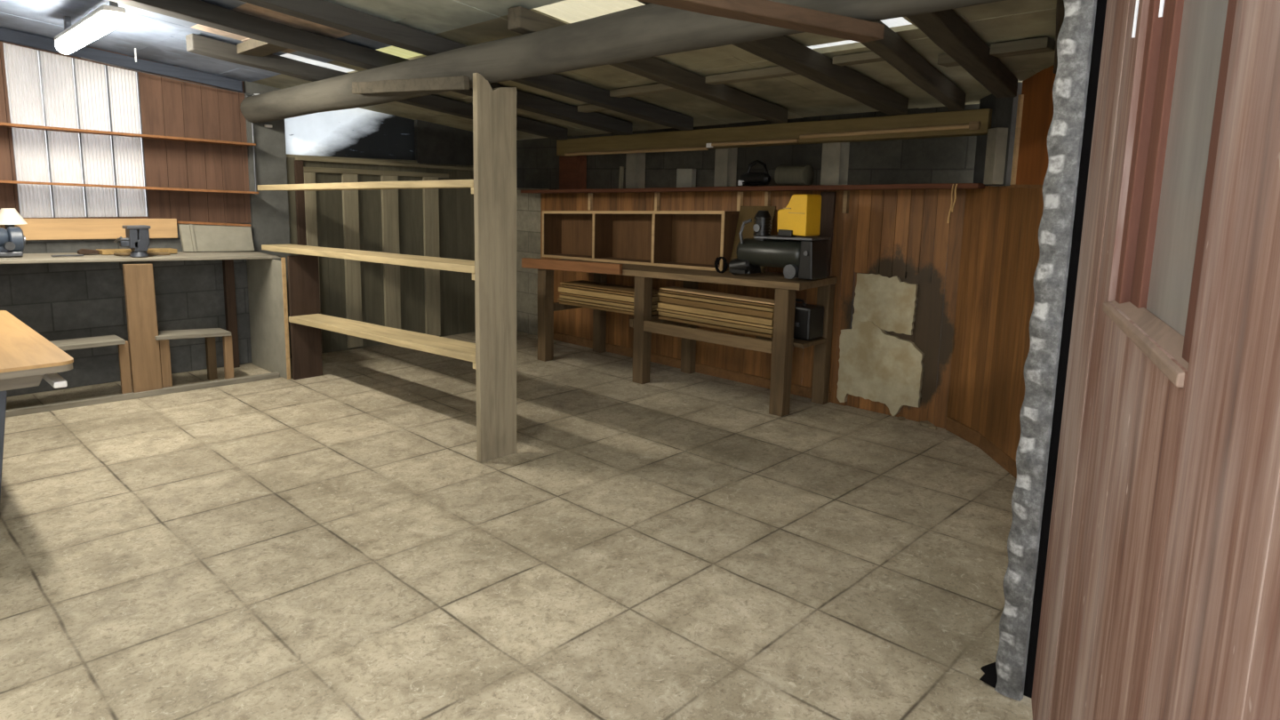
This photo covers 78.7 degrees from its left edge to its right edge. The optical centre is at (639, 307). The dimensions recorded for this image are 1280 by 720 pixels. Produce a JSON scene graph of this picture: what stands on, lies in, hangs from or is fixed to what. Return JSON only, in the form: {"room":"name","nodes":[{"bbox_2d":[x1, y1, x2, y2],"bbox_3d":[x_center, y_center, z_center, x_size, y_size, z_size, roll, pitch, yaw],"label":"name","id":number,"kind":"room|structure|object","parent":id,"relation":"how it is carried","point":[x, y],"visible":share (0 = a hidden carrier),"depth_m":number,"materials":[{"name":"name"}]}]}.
{"room":"woodworking shop","nodes":[
{"label":"woodworking shop","id":0,"kind":"room"},
{"bbox_2d":[0,38,475,397],"bbox_3d":[-3.468,-0.863,6.303,0.155,2.744,5.920,9,12,43],"label":"wall","id":1,"kind":"structure","parent":0,"point":[59,301],"depth_m":6.45,"materials":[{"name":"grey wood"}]},
{"bbox_2d":[2,42,148,217],"bbox_3d":[-4.043,-1.244,5.636,0.035,1.175,0.791,9,12,43],"label":"window","id":2,"kind":"structure","parent":1,"relation":"in","point":[44,89],"depth_m":5.61,"materials":[{"name":"plastic"}]},
{"bbox_2d":[0,218,177,239],"bbox_3d":[-4.347,-0.536,5.362,0.024,0.180,2.095,9,12,43],"label":"board","id":3,"kind":"object","parent":1,"relation":"attached to","point":[36,228],"visible":0.8,"depth_m":5.70,"materials":[{"name":"brown wood"}]},
{"bbox_2d":[0,27,243,92],"bbox_3d":[-4.309,-1.821,5.147,0.056,0.463,3.184,9,12,43],"label":"rafter","id":4,"kind":"object","parent":1,"relation":"attached to","point":[8,36],"visible":0.87,"depth_m":5.71,"materials":[{"name":"grey wood"}]},
{"bbox_2d":[0,122,255,145],"bbox_3d":[-4.211,-1.223,5.248,0.217,0.110,3.048,9,12,43],"label":"wall shelf","id":5,"kind":"object","parent":1,"relation":"attached to","point":[2,124],"visible":1,"depth_m":5.62,"materials":[{"name":"brown wood"}]},
{"bbox_2d":[0,179,258,193],"bbox_3d":[-4.220,-0.851,5.306,0.218,0.127,3.052,9,12,43],"label":"wall shelf","id":6,"kind":"object","parent":1,"relation":"attached to","point":[1,181],"visible":1,"depth_m":5.65,"materials":[{"name":"brown wood"}]},
{"bbox_2d":[244,93,259,191],"bbox_3d":[-3.162,-1.343,6.415,0.112,0.812,0.055,-2,9,-22],"label":"cable conduit","id":7,"kind":"object","parent":1,"relation":"attached to","point":[252,124],"visible":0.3,"depth_m":6.42,"materials":[{"name":"metal"}]},
{"bbox_2d":[80,56,254,95],"bbox_3d":[-3.466,-1.714,5.826,0.007,0.125,1.217,7,11,33],"label":"cable","id":8,"kind":"object","parent":7,"relation":"attached to","point":[81,57],"visible":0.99,"depth_m":5.76,"materials":[{"name":"metal"}]},
{"bbox_2d":[284,107,419,164],"bbox_3d":[-2.592,-1.615,7.088,0.050,0.584,1.280,9,12,43],"label":"window","id":9,"kind":"structure","parent":1,"relation":"in","point":[351,132],"depth_m":7.09,"materials":[{"name":"clear glass"}]},
{"bbox_2d":[0,330,1032,719],"bbox_3d":[-0.690,1.056,3.537,9.200,0.080,7.400,9,12,43],"label":"floor","id":10,"kind":"structure","parent":0,"point":[337,544],"depth_m":3.35,"materials":[{"name":"beige tile"}]},
{"bbox_2d":[0,310,73,499],"bbox_3d":[-3.421,0.531,3.826,1.820,0.753,0.795,9,12,43],"label":"table","id":11,"kind":"object","parent":10,"relation":"on","point":[27,357],"visible":1,"depth_m":3.47,"materials":[{"name":"brown wood"}]},
{"bbox_2d":[0,250,290,417],"bbox_3d":[-4.071,0.142,5.234,0.756,1.060,3.162,9,12,43],"label":"workbench","id":12,"kind":"object","parent":10,"relation":"on","point":[148,348],"visible":0.98,"depth_m":5.70,"materials":[{"name":"wood"}]},
{"bbox_2d":[0,226,25,256],"bbox_3d":[-4.198,-0.430,5.112,0.193,0.188,0.280,9,12,43],"label":"grinder","id":13,"kind":"object","parent":12,"relation":"on","point":[12,240],"visible":1,"depth_m":5.11,"materials":[{"name":"metal"}]},
{"bbox_2d":[0,208,27,229],"bbox_3d":[-4.264,-0.518,5.289,0.196,0.305,0.196,9,12,43],"label":"work lamp","id":14,"kind":"object","parent":12,"relation":"on","point":[9,217],"visible":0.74,"depth_m":5.23,"materials":[{"name":"white metal"}]},
{"bbox_2d":[50,254,83,256],"bbox_3d":[-3.904,-0.355,5.327,0.030,0.015,0.182,7,11,33],"label":"tool","id":15,"kind":"object","parent":12,"relation":"on","point":[66,254],"visible":1,"depth_m":5.32,"materials":[{"name":"metal"}]},
{"bbox_2d":[77,248,98,254],"bbox_3d":[-3.913,-0.399,5.538,0.060,0.036,0.119,9,12,43],"label":"wood block","id":16,"kind":"object","parent":12,"relation":"on","point":[81,251],"visible":0.96,"depth_m":5.51,"materials":[{"name":"brown wood"}]},
{"bbox_2d":[50,335,125,350],"bbox_3d":[-4.339,0.312,4.811,0.260,0.040,1.950,9,12,43],"label":"shelf","id":17,"kind":"object","parent":12,"relation":"attached to","point":[70,344],"depth_m":5.34,"materials":[{"name":"grey wood"}]},
{"bbox_2d":[113,224,150,256],"bbox_3d":[-3.577,-0.470,5.516,0.164,0.215,0.198,9,12,43],"label":"bench vise","id":18,"kind":"object","parent":12,"relation":"on","point":[137,239],"visible":1,"depth_m":5.50,"materials":[{"name":"grey metal"}]},
{"bbox_2d":[96,248,177,255],"bbox_3d":[-3.729,-0.418,5.798,0.140,0.043,0.491,9,11,39],"label":"board","id":19,"kind":"object","parent":12,"relation":"on","point":[104,252],"visible":0.78,"depth_m":5.71,"materials":[{"name":"brown wood"}]},
{"bbox_2d":[0,250,280,263],"bbox_3d":[-4.127,-0.330,5.225,0.573,0.126,3.162,9,12,43],"label":"countertop","id":20,"kind":"structure","parent":12,"relation":"on","point":[27,258],"depth_m":5.53,"materials":[{"name":"beige wood"}]},
{"bbox_2d":[113,252,170,255],"bbox_3d":[-3.631,-0.391,5.701,0.340,0.024,0.070,-7,12,-44],"label":"thin lath","id":21,"kind":"object","parent":12,"relation":"on","point":[128,253],"visible":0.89,"depth_m":5.71,"materials":[{"name":"brown wood"}]},
{"bbox_2d":[154,328,231,340],"bbox_3d":[-3.364,0.196,5.833,0.240,0.060,0.505,9,12,43],"label":"shelf","id":22,"kind":"object","parent":12,"relation":"attached to","point":[175,334],"depth_m":5.80,"materials":[{"name":"grey wood"}]},
{"bbox_2d":[176,220,254,251],"bbox_3d":[-3.401,-0.573,6.284,0.130,0.252,0.531,9,12,43],"label":"panel","id":23,"kind":"object","parent":12,"relation":"on","point":[208,236],"visible":1,"depth_m":6.26,"materials":[{"name":"beige wood"}]},
{"bbox_2d":[257,72,516,463],"bbox_3d":[-1.874,-0.368,5.350,3.001,2.131,0.264,9,12,43],"label":"shelving unit","id":24,"kind":"object","parent":10,"relation":"on","point":[492,356],"visible":1,"depth_m":4.41,"materials":[{"name":"brown wood"}]},
{"bbox_2d":[240,0,1005,123],"bbox_3d":[-0.815,-1.304,4.176,6.420,0.379,0.231,9,12,43],"label":"log","id":25,"kind":"object","parent":24,"relation":"on","point":[649,30],"visible":0.85,"depth_m":3.58,"materials":[{"name":"brown wood"}]},
{"bbox_2d":[110,0,632,135],"bbox_3d":[-2.015,-1.588,4.628,0.157,0.764,5.552,9,12,43],"label":"rafter","id":26,"kind":"object","parent":25,"relation":"on","point":[198,12],"visible":0.73,"depth_m":4.61,"materials":[{"name":"wood"}]},
{"bbox_2d":[185,33,567,140],"bbox_3d":[-1.777,-1.637,6.082,0.126,0.472,3.121,9,12,43],"label":"rafter","id":27,"kind":"object","parent":25,"relation":"on","point":[196,44],"visible":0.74,"depth_m":5.44,"materials":[{"name":"wood"}]},
{"bbox_2d":[352,75,469,94],"bbox_3d":[-1.358,-1.285,4.522,1.234,0.123,0.040,9,12,43],"label":"plank","id":28,"kind":"object","parent":25,"relation":"attached to","point":[457,82],"visible":1,"depth_m":4.44,"materials":[{"name":"brown wood"}]},
{"bbox_2d":[238,0,693,130],"bbox_3d":[-1.521,-1.521,4.165,0.126,0.760,5.552,9,12,43],"label":"rafter","id":29,"kind":"object","parent":25,"relation":"on","point":[324,12],"visible":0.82,"depth_m":4.41,"materials":[{"name":"wood"}]},
{"bbox_2d":[506,6,788,123],"bbox_3d":[0.198,-1.399,4.725,0.106,0.386,2.401,9,12,43],"label":"rafter","id":30,"kind":"object","parent":25,"relation":"on","point":[522,20],"visible":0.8,"depth_m":4.72,"materials":[{"name":"brown wood"}]},
{"bbox_2d":[635,0,884,41],"bbox_3d":[0.263,-0.927,2.389,1.286,0.072,0.103,-4,10,-31],"label":"ceiling beam","id":31,"kind":"structure","parent":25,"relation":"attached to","point":[768,12],"depth_m":2.48,"materials":[{"name":"brown wood"}]},
{"bbox_2d":[638,0,908,115],"bbox_3d":[0.801,-1.314,4.090,0.140,0.400,2.500,9,12,43],"label":"rafter","id":32,"kind":"object","parent":25,"relation":"on","point":[783,51],"visible":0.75,"depth_m":4.26,"materials":[{"name":"brown wood"}]},
{"bbox_2d":[906,8,1017,97],"bbox_3d":[1.251,-1.240,3.322,0.114,0.417,2.611,8,11,37],"label":"rafter","id":33,"kind":"object","parent":25,"relation":"on","point":[947,28],"visible":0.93,"depth_m":3.64,"materials":[{"name":"brown wood"}]},
{"bbox_2d":[521,257,836,416],"bbox_3d":[0.199,0.118,6.378,2.751,0.950,0.776,9,12,43],"label":"workbench","id":34,"kind":"object","parent":10,"relation":"on","point":[780,346],"visible":0.88,"depth_m":5.90,"materials":[{"name":"brown wood"}]},
{"bbox_2d":[559,300,659,315],"bbox_3d":[-0.263,-0.008,6.758,0.971,0.029,0.280,9,11,40],"label":"board","id":35,"kind":"object","parent":34,"relation":"on","point":[654,312],"visible":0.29,"depth_m":6.64,"materials":[{"name":"brown wood"}]},
{"bbox_2d":[557,297,659,311],"bbox_3d":[-0.275,-0.033,6.736,0.965,0.017,0.280,9,11,40],"label":"board","id":36,"kind":"object","parent":35,"relation":"on","point":[560,299],"visible":0.24,"depth_m":6.63,"materials":[{"name":"brown wood"}]},
{"bbox_2d":[559,294,657,309],"bbox_3d":[-0.259,-0.059,6.725,0.960,0.029,0.280,9,11,40],"label":"board","id":37,"kind":"object","parent":36,"relation":"on","point":[569,297],"visible":0.32,"depth_m":6.61,"materials":[{"name":"brown wood"}]},
{"bbox_2d":[560,292,662,304],"bbox_3d":[-0.261,-0.087,6.729,0.954,0.015,0.280,9,11,40],"label":"board","id":38,"kind":"object","parent":37,"relation":"on","point":[564,293],"visible":0.24,"depth_m":6.61,"materials":[{"name":"brown wood"}]},
{"bbox_2d":[558,286,660,302],"bbox_3d":[-0.264,-0.121,6.720,0.978,0.044,0.280,9,11,40],"label":"board","id":39,"kind":"object","parent":38,"relation":"on","point":[594,293],"visible":0.38,"depth_m":6.60,"materials":[{"name":"brown wood"}]},
{"bbox_2d":[560,284,658,295],"bbox_3d":[-0.252,-0.156,6.718,0.966,0.017,0.280,9,11,40],"label":"board","id":40,"kind":"object","parent":39,"relation":"on","point":[564,285],"visible":0.29,"depth_m":6.61,"materials":[{"name":"brown wood"}]},
{"bbox_2d":[560,280,662,293],"bbox_3d":[-0.251,-0.177,6.718,0.971,0.013,0.280,9,11,40],"label":"board","id":41,"kind":"object","parent":40,"relation":"on","point":[581,283],"visible":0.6,"depth_m":6.73,"materials":[{"name":"brown wood"}]},
{"bbox_2d":[541,210,739,271],"bbox_3d":[-0.068,-0.627,6.851,2.186,0.522,0.240,9,12,43],"label":"cubby shelf","id":42,"kind":"object","parent":34,"relation":"on","point":[681,239],"visible":0.88,"depth_m":6.86,"materials":[{"name":"brown wood"}]},
{"bbox_2d":[559,258,836,289],"bbox_3d":[0.229,-0.291,6.322,2.731,0.122,0.738,9,12,43],"label":"countertop","id":43,"kind":"structure","parent":34,"relation":"on","point":[777,280],"depth_m":5.75,"materials":[{"name":"brown wood"}]},
{"bbox_2d":[658,315,772,338],"bbox_3d":[0.593,0.135,5.930,1.076,0.025,0.160,9,12,43],"label":"board","id":44,"kind":"object","parent":34,"relation":"on","point":[668,318],"visible":0.48,"depth_m":5.84,"materials":[{"name":"brown wood"}]},
{"bbox_2d":[658,311,772,334],"bbox_3d":[0.593,0.101,5.930,1.081,0.033,0.160,9,12,43],"label":"board","id":45,"kind":"object","parent":44,"relation":"on","point":[660,313],"visible":0.54,"depth_m":5.84,"materials":[{"name":"brown wood"}]},
{"bbox_2d":[656,307,773,328],"bbox_3d":[0.588,0.072,5.915,1.101,0.019,0.160,9,12,43],"label":"board","id":46,"kind":"object","parent":45,"relation":"on","point":[660,308],"visible":0.38,"depth_m":5.83,"materials":[{"name":"brown wood"}]},
{"bbox_2d":[657,302,773,325],"bbox_3d":[0.589,0.036,5.902,1.080,0.044,0.160,9,12,43],"label":"board","id":47,"kind":"object","parent":46,"relation":"on","point":[749,318],"visible":0.62,"depth_m":5.81,"materials":[{"name":"brown wood"}]},
{"bbox_2d":[658,296,774,318],"bbox_3d":[0.597,-0.014,5.910,1.078,0.044,0.160,9,12,43],"label":"board","id":48,"kind":"object","parent":47,"relation":"on","point":[664,299],"visible":0.61,"depth_m":5.82,"materials":[{"name":"brown wood"}]},
{"bbox_2d":[657,291,774,311],"bbox_3d":[0.592,-0.052,5.899,1.085,0.025,0.160,9,12,43],"label":"board","id":49,"kind":"object","parent":48,"relation":"on","point":[668,294],"visible":0.59,"depth_m":5.81,"materials":[{"name":"brown wood"}]},
{"bbox_2d":[658,289,774,307],"bbox_3d":[0.599,-0.078,5.906,1.087,0.013,0.160,9,12,43],"label":"board","id":50,"kind":"object","parent":49,"relation":"on","point":[664,291],"visible":0.48,"depth_m":5.82,"materials":[{"name":"brown wood"}]},
{"bbox_2d":[659,286,774,304],"bbox_3d":[0.605,-0.095,5.897,1.086,0.015,0.160,9,12,43],"label":"board","id":51,"kind":"object","parent":50,"relation":"on","point":[670,288],"visible":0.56,"depth_m":5.86,"materials":[{"name":"brown wood"}]},
{"bbox_2d":[714,256,727,273],"bbox_3d":[0.610,-0.322,5.892,0.021,0.126,0.140,-4,10,-33],"label":"air hose","id":52,"kind":"object","parent":34,"relation":"on","point":[717,260],"visible":1,"depth_m":5.89,"materials":[{"name":"black rubber"}]},
{"bbox_2d":[728,206,775,273],"bbox_3d":[0.855,-0.526,5.973,0.325,0.509,0.132,9,12,43],"label":"plywood panel","id":53,"kind":"object","parent":34,"relation":"on","point":[746,212],"visible":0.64,"depth_m":6.01,"materials":[{"name":"brown wood"}]},
{"bbox_2d":[728,194,830,279],"bbox_3d":[0.974,-0.504,5.548,0.720,0.605,0.240,9,12,43],"label":"air compressor","id":54,"kind":"object","parent":34,"relation":"on","point":[804,256],"visible":1,"depth_m":5.38,"materials":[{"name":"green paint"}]},
{"bbox_2d":[756,336,826,348],"bbox_3d":[1.102,0.230,5.689,0.400,0.030,0.320,9,12,43],"label":"shelf","id":55,"kind":"object","parent":34,"relation":"attached to","point":[799,343],"depth_m":5.56,"materials":[{"name":"brown wood"}]},
{"bbox_2d":[792,298,823,340],"bbox_3d":[1.144,0.073,5.676,0.320,0.278,0.212,9,12,43],"label":"tool case","id":56,"kind":"object","parent":34,"relation":"on","point":[808,319],"visible":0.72,"depth_m":5.56,"materials":[{"name":"black paint"}]},
{"bbox_2d":[817,192,836,276],"bbox_3d":[1.343,-0.533,5.663,0.120,0.608,0.040,9,12,43],"label":"board","id":57,"kind":"object","parent":34,"relation":"on","point":[828,198],"visible":0.71,"depth_m":5.63,"materials":[{"name":"brown wood"}]},
{"bbox_2d":[896,416,905,420],"bbox_3d":[1.815,0.771,5.425,0.057,0.024,0.050,9,12,43],"label":"crumb","id":58,"kind":"object","parent":10,"relation":"on","point":[898,418],"visible":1,"depth_m":5.41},
{"bbox_2d":[919,420,933,426],"bbox_3d":[1.935,0.788,5.297,0.094,0.037,0.068,9,12,43],"label":"crumb","id":59,"kind":"object","parent":10,"relation":"on","point":[925,423],"visible":0.95,"depth_m":5.28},
{"bbox_2d":[979,0,1096,701],"bbox_3d":[1.169,-0.019,2.287,0.131,2.500,0.044,9,12,43],"label":"wall edge","id":60,"kind":"object","parent":10,"relation":"on","point":[1075,40],"visible":1,"depth_m":2.28,"materials":[{"name":"stone"}]},
{"bbox_2d":[0,0,1056,140],"bbox_3d":[-1.017,-1.548,3.991,6.720,0.924,6.100,9,12,43],"label":"ceiling","id":61,"kind":"structure","parent":0,"point":[157,37],"depth_m":4.69,"materials":[{"name":"brown wood"}]},
{"bbox_2d":[54,0,125,54],"bbox_3d":[-3.159,-1.616,4.460,1.200,0.215,0.100,9,12,43],"label":"ceiling light","id":62,"kind":"object","parent":61,"relation":"attached to","point":[105,19],"visible":1,"depth_m":4.30,"materials":[{"name":"white plastic"}]},
{"bbox_2d":[134,48,136,62],"bbox_3d":[-3.525,-1.765,5.459,0.011,0.090,0.011,-3,10,-24],"label":"hook","id":63,"kind":"object","parent":61,"relation":"hanging from","point":[135,52],"visible":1,"depth_m":5.46,"materials":[{"name":"white plastic"}]},
{"bbox_2d":[236,39,288,56],"bbox_3d":[-2.326,-1.657,4.909,0.670,0.077,0.160,9,12,43],"label":"batten","id":64,"kind":"object","parent":61,"relation":"attached to","point":[252,47],"visible":0.5,"depth_m":4.96,"materials":[{"name":"brown wood"}]},
{"bbox_2d":[577,104,610,112],"bbox_3d":[-0.265,-1.539,5.984,0.530,0.058,0.100,9,12,43],"label":"batten","id":65,"kind":"object","parent":61,"relation":"attached to","point":[586,108],"visible":0.49,"depth_m":6.05,"materials":[{"name":"brown wood"}]},
{"bbox_2d":[609,83,681,97],"bbox_3d":[0.098,-1.472,5.256,0.760,0.064,0.100,9,12,43],"label":"batten","id":66,"kind":"object","parent":61,"relation":"attached to","point":[657,88],"visible":0.56,"depth_m":5.29,"materials":[{"name":"brown wood"}]},
{"bbox_2d":[704,65,798,85],"bbox_3d":[0.712,-1.389,4.652,0.750,0.064,0.100,9,12,43],"label":"batten","id":67,"kind":"object","parent":61,"relation":"attached to","point":[773,72],"visible":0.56,"depth_m":4.66,"materials":[{"name":"brown wood"}]},
{"bbox_2d":[832,51,884,66],"bbox_3d":[1.218,-1.321,4.120,0.400,0.050,0.100,9,12,43],"label":"batten","id":68,"kind":"object","parent":61,"relation":"attached to","point":[868,57],"visible":0.56,"depth_m":4.14,"materials":[{"name":"brown wood"}]},
{"bbox_2d":[860,20,965,110],"bbox_3d":[1.493,-1.261,4.167,0.088,0.277,1.458,8,11,37],"label":"rafter","id":69,"kind":"object","parent":61,"relation":"attached to","point":[892,48],"visible":0.8,"depth_m":4.04,"materials":[{"name":"brown wood"}]},
{"bbox_2d":[937,53,960,67],"bbox_3d":[1.617,-1.277,4.023,0.120,0.053,0.120,9,12,43],"label":"batten","id":70,"kind":"object","parent":61,"relation":"attached to","point":[945,60],"visible":0.5,"depth_m":4.00,"materials":[{"name":"brown wood"}]},
{"bbox_2d":[989,36,1055,57],"bbox_3d":[1.829,-1.245,3.740,0.260,0.056,0.120,9,12,43],"label":"batten","id":71,"kind":"object","parent":61,"relation":"attached to","point":[1041,44],"visible":0.92,"depth_m":3.70,"materials":[{"name":"brown wood"}]},
{"bbox_2d":[1052,0,1064,72],"bbox_3d":[1.680,-1.190,3.058,0.087,0.302,1.667,6,10,27],"label":"rafter","id":72,"kind":"object","parent":61,"relation":"attached to","point":[1060,9],"visible":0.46,"depth_m":3.15,"materials":[{"name":"brown wood"}]},
{"bbox_2d":[516,104,1001,428],"bbox_3d":[0.476,-0.610,6.699,5.400,2.300,0.230,9,12,43],"label":"wall","id":73,"kind":"structure","parent":0,"point":[896,253],"depth_m":5.63,"materials":[{"name":"orange wood"}]},
{"bbox_2d":[553,331,831,402],"bbox_3d":[0.212,0.468,6.955,3.330,0.080,0.030,9,12,43],"label":"baseboard","id":74,"kind":"structure","parent":73,"relation":"attached to","point":[796,389],"depth_m":6.63,"materials":[{"name":"brown wood"}]},
{"bbox_2d":[520,183,991,213],"bbox_3d":[0.510,-0.889,6.344,4.459,0.299,0.227,9,12,43],"label":"wall shelf","id":75,"kind":"object","parent":73,"relation":"attached to","point":[846,188],"visible":0.81,"depth_m":5.85,"materials":[{"name":"brown wood"}]},
{"bbox_2d":[618,166,623,188],"bbox_3d":[-0.170,-1.183,7.108,0.040,0.201,0.030,9,12,43],"label":"stick","id":76,"kind":"object","parent":75,"relation":"on","point":[621,168],"visible":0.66,"depth_m":7.10,"materials":[{"name":"wood"}]},
{"bbox_2d":[676,168,695,187],"bbox_3d":[0.389,-1.086,6.572,0.170,0.162,0.060,9,12,43],"label":"box","id":77,"kind":"object","parent":75,"relation":"on","point":[685,178],"visible":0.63,"depth_m":6.54,"materials":[{"name":"beige cardboard"}]},
{"bbox_2d":[737,160,770,186],"bbox_3d":[0.872,-1.029,5.974,0.256,0.202,0.166,9,12,43],"label":"power tool","id":78,"kind":"object","parent":75,"relation":"on","point":[748,179],"visible":1,"depth_m":5.96,"materials":[{"name":"black paint"}]},
{"bbox_2d":[774,164,813,185],"bbox_3d":[1.142,-0.981,5.796,0.262,0.153,0.150,9,12,43],"label":"roll","id":79,"kind":"object","parent":75,"relation":"on","point":[784,175],"visible":1,"depth_m":5.74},
{"bbox_2d":[947,184,954,223],"bbox_3d":[1.921,-0.642,4.824,0.018,0.242,0.041,9,12,43],"label":"strap","id":80,"kind":"object","parent":75,"relation":"hanging from","point":[953,184],"visible":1,"depth_m":4.82,"materials":[{"name":"beige fabric"}]},
{"bbox_2d":[951,184,957,211],"bbox_3d":[1.936,-0.674,4.805,0.018,0.172,0.040,9,12,43],"label":"strap","id":81,"kind":"object","parent":75,"relation":"hanging from","point":[956,184],"visible":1,"depth_m":4.80,"materials":[{"name":"beige fabric"}]},
{"bbox_2d":[556,108,991,156],"bbox_3d":[0.694,-1.326,6.090,3.968,0.236,0.191,9,12,43],"label":"wooden beam","id":82,"kind":"structure","parent":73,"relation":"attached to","point":[691,138],"depth_m":5.59,"materials":[{"name":"brown wood"}]},
{"bbox_2d":[564,146,708,155],"bbox_3d":[-0.081,-1.341,6.718,1.690,0.055,0.028,9,12,43],"label":"pole","id":83,"kind":"object","parent":82,"relation":"attached to","point":[696,148],"visible":1,"depth_m":6.63,"materials":[{"name":"brown wood"}]},
{"bbox_2d":[711,138,799,146],"bbox_3d":[0.845,-1.234,5.846,0.780,0.041,0.028,9,12,43],"label":"pole","id":84,"kind":"object","parent":82,"relation":"attached to","point":[788,140],"visible":1,"depth_m":5.82,"materials":[{"name":"brown wood"}]},
{"bbox_2d":[799,123,968,138],"bbox_3d":[1.585,-1.158,5.147,1.221,0.062,0.028,9,12,43],"label":"pole","id":85,"kind":"object","parent":82,"relation":"attached to","point":[954,126],"visible":1,"depth_m":5.10,"materials":[{"name":"brown wood"}]},
{"bbox_2d":[946,64,1055,461],"bbox_3d":[2.019,-0.199,3.572,0.668,2.511,2.979,4,9,15],"label":"wall","id":86,"kind":"structure","parent":0,"point":[1000,251],"depth_m":4.58,"materials":[{"name":"orange wood"}]},
{"bbox_2d":[945,416,1016,479],"bbox_3d":[2.087,0.948,4.073,0.097,0.095,2.294,1,9,0],"label":"baseboard","id":87,"kind":"structure","parent":86,"relation":"attached to","point":[953,426],"depth_m":4.81,"materials":[{"name":"brown wood"}]},
{"bbox_2d":[1023,0,1106,697],"bbox_3d":[1.267,-0.013,2.294,0.135,2.500,0.070,9,12,43],"label":"trim","id":88,"kind":"structure","parent":86,"relation":"attached to","point":[1101,4],"depth_m":2.28,"materials":[{"name":"black rubber"}]},
{"bbox_2d":[1031,0,1279,719],"bbox_3d":[0.848,0.073,1.279,0.073,2.580,2.050,5,10,24],"label":"door","id":89,"kind":"structure","parent":86,"relation":"in","point":[1161,599],"depth_m":1.13,"materials":[{"name":"brown wood"}]},
{"bbox_2d":[1131,0,1139,37],"bbox_3d":[0.901,-0.812,1.367,0.005,0.654,0.021,5,10,23],"label":"cord","id":90,"kind":"object","parent":89,"relation":"hanging from","point":[1137,1],"visible":1,"depth_m":1.41,"materials":[{"name":"white plastic"}]},
{"bbox_2d":[1158,0,1164,17],"bbox_3d":[0.796,-0.770,1.133,0.005,0.670,0.021,5,10,24],"label":"cord","id":91,"kind":"object","parent":89,"relation":"hanging from","point":[1162,2],"visible":1,"depth_m":1.18,"materials":[{"name":"white plastic"}]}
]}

